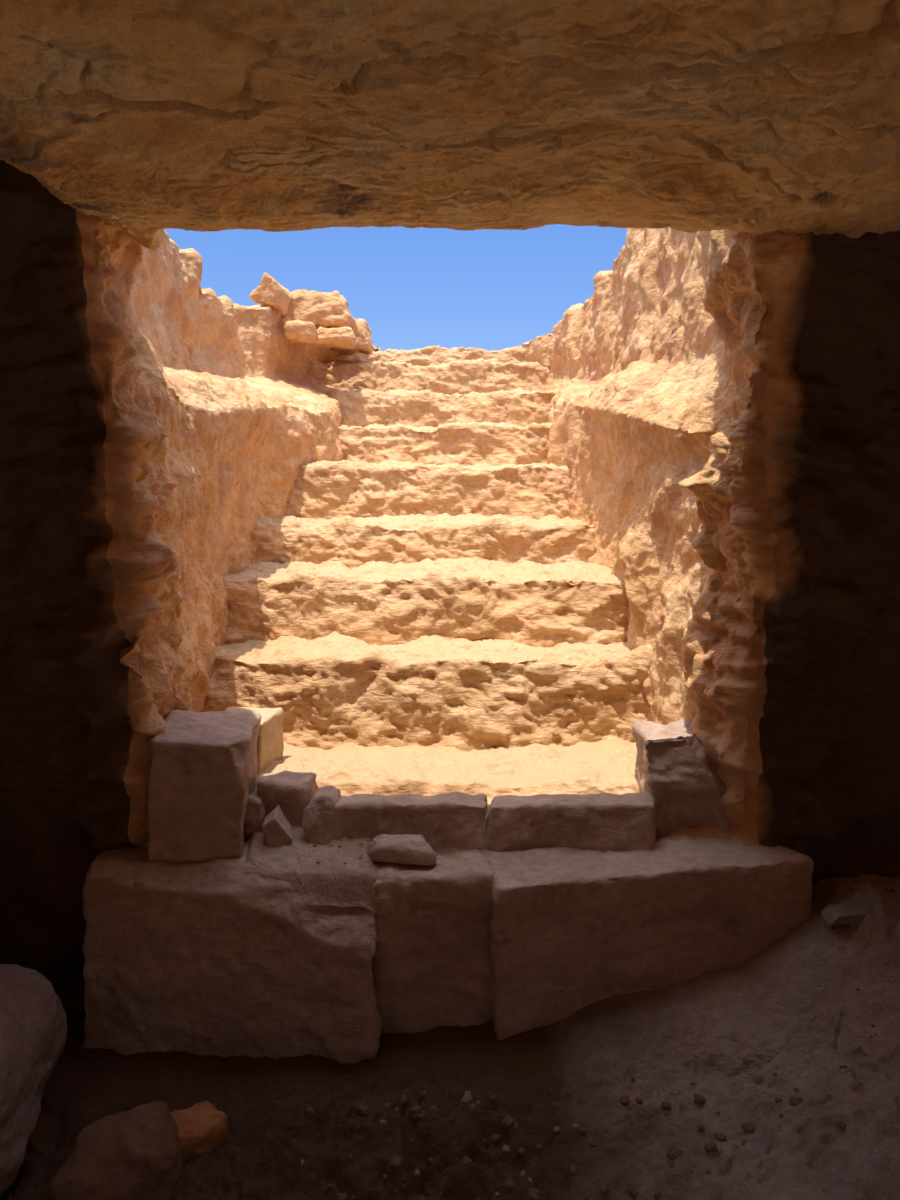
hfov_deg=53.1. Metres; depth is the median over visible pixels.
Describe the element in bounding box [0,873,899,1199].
floor
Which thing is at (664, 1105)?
pebble
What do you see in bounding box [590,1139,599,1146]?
pebble
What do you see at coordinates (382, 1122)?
pebble
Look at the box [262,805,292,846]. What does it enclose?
rubble stone
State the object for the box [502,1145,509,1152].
pebble
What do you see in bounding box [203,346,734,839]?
staircase
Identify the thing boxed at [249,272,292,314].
rock
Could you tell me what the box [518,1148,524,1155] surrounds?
pebble
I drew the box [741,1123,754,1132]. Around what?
pebble
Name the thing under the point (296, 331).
rock
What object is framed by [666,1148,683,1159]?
pebble
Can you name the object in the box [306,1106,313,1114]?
pebble
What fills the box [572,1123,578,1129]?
pebble
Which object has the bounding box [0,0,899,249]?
ceiling
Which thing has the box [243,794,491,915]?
sand
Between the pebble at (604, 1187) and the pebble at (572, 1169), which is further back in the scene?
the pebble at (572, 1169)
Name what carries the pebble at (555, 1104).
on the floor
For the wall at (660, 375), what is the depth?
2.57 m
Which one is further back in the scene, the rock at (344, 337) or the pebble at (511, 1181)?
the rock at (344, 337)
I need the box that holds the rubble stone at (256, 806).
[245,791,265,840]
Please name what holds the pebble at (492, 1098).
on the floor
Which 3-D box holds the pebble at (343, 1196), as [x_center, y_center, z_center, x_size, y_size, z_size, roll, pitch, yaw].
[-0.207,1.149,1.730,0.020,0.010,0.018,-1,10,-6]
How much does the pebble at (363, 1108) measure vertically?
0.012 m
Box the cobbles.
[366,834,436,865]
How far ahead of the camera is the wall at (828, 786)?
2.04 m
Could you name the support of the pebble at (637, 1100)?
on the floor
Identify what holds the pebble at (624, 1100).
on the floor
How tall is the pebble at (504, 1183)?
0.009 m
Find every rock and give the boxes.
[50,1100,183,1199]
[170,1101,228,1162]
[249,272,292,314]
[280,289,357,335]
[284,319,317,343]
[315,327,355,348]
[331,318,373,355]
[821,902,868,924]
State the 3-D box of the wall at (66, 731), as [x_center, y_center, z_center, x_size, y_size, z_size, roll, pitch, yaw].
[-1.978,-0.136,1.950,2.454,2.809,0.507,0,10,0]
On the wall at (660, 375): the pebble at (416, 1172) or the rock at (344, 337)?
the rock at (344, 337)
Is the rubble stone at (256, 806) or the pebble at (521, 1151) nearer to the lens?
the pebble at (521, 1151)
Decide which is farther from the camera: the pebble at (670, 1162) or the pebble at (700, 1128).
the pebble at (700, 1128)
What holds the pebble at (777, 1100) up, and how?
on the floor
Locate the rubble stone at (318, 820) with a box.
[302,786,340,844]
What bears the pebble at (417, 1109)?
on the floor
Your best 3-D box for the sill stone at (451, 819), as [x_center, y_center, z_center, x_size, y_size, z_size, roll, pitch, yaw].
[-0.114,0.572,2.290,0.430,0.170,0.184,0,10,0]
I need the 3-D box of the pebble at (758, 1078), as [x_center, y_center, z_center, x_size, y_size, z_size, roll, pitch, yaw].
[0.632,0.982,1.845,0.024,0.013,0.022,-1,10,-6]
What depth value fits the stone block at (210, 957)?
2.09 m
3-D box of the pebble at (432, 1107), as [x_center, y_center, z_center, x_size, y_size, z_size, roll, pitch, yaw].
[-0.035,1.084,1.919,0.018,0.009,0.026,-2,10,-11]
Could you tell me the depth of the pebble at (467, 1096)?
1.94 m
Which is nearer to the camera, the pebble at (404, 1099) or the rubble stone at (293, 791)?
the pebble at (404, 1099)
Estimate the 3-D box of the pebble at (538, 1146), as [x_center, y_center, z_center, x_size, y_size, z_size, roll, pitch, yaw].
[0.181,1.110,1.825,0.015,0.009,0.013,-2,10,-11]
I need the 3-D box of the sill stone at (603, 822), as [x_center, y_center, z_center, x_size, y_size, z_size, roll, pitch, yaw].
[0.312,0.576,2.288,0.468,0.170,0.192,0,10,0]
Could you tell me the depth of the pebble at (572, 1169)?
1.70 m
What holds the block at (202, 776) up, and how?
on the stone block at (210, 957)
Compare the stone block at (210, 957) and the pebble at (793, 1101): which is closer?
the pebble at (793, 1101)
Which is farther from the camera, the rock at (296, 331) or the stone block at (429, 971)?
the rock at (296, 331)
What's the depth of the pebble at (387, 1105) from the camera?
1.91 m
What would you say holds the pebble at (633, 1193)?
on the floor
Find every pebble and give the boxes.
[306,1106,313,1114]
[337,1193,346,1199]
[356,1102,368,1114]
[379,1119,386,1125]
[383,1102,392,1109]
[389,1154,403,1169]
[401,1094,407,1103]
[412,1110,425,1120]
[413,1105,421,1114]
[414,1169,420,1176]
[430,1104,437,1111]
[460,1156,472,1164]
[461,1091,472,1102]
[488,1094,497,1101]
[490,1134,499,1141]
[501,1114,516,1128]
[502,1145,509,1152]
[503,1181,510,1189]
[506,1178,515,1188]
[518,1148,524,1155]
[528,1188,539,1199]
[536,1144,542,1150]
[552,1102,559,1106]
[553,1126,559,1131]
[568,1164,578,1175]
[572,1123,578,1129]
[578,1128,586,1135]
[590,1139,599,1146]
[600,1184,607,1193]
[620,1095,629,1105]
[629,1188,638,1198]
[635,1098,642,1104]
[654,1190,660,1198]
[660,1101,671,1110]
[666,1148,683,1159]
[667,1159,674,1167]
[694,1093,705,1104]
[697,1125,704,1131]
[704,1142,717,1152]
[713,1132,726,1141]
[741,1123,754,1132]
[751,1074,764,1083]
[775,1097,782,1103]
[789,1097,803,1105]
[837,1121,846,1129]
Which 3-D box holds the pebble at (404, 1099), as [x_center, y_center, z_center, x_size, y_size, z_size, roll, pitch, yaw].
[-0.100,1.070,1.932,0.018,0.011,0.022,-6,11,-29]
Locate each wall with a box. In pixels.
[0,160,135,1003]
[76,210,780,847]
[756,230,899,883]
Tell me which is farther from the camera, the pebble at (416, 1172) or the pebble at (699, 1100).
the pebble at (699, 1100)
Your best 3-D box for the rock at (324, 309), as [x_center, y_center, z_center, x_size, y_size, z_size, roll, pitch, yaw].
[-0.670,-1.452,4.586,0.386,0.225,0.367,0,10,0]
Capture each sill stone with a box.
[333,792,487,850]
[485,791,657,852]
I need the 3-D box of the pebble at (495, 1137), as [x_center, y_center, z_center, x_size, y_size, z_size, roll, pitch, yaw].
[0.095,1.113,1.865,0.018,0.009,0.021,5,11,26]
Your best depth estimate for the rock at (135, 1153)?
1.74 m
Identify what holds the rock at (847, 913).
on the floor
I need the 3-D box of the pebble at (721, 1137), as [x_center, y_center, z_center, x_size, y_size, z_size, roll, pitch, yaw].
[0.517,1.030,1.721,0.028,0.016,0.025,0,10,-1]
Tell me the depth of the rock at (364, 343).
4.86 m
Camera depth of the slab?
2.53 m
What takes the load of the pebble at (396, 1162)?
on the floor
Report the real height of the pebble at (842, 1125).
0.009 m
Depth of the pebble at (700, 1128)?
1.71 m
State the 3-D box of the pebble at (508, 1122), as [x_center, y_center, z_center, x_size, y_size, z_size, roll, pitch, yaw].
[0.122,1.084,1.869,0.028,0.017,0.025,-9,13,-43]
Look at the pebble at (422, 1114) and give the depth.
1.89 m
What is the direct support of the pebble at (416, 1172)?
on the floor
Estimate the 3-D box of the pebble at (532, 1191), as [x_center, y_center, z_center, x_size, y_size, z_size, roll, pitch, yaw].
[0.160,1.123,1.702,0.025,0.014,0.023,1,10,6]
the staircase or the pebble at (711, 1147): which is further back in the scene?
the staircase
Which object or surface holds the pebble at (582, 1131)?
on the floor
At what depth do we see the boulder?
1.80 m
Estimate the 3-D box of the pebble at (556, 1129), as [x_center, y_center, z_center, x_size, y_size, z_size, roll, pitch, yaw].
[0.218,1.085,1.845,0.014,0.008,0.013,-6,11,-30]
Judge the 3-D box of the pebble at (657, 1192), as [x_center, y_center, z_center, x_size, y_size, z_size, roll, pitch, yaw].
[0.372,1.065,1.612,0.012,0.010,0.018,5,11,26]
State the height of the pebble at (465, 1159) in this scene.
0.017 m
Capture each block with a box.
[81,841,381,1062]
[146,710,260,863]
[372,849,495,1033]
[482,835,813,1039]
[632,719,731,836]
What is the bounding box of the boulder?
[0,964,67,1194]
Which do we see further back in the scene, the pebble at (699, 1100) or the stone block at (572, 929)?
the stone block at (572, 929)
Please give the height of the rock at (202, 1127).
0.107 m
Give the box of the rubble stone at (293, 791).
[256,770,318,826]
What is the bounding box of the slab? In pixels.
[225,707,283,772]

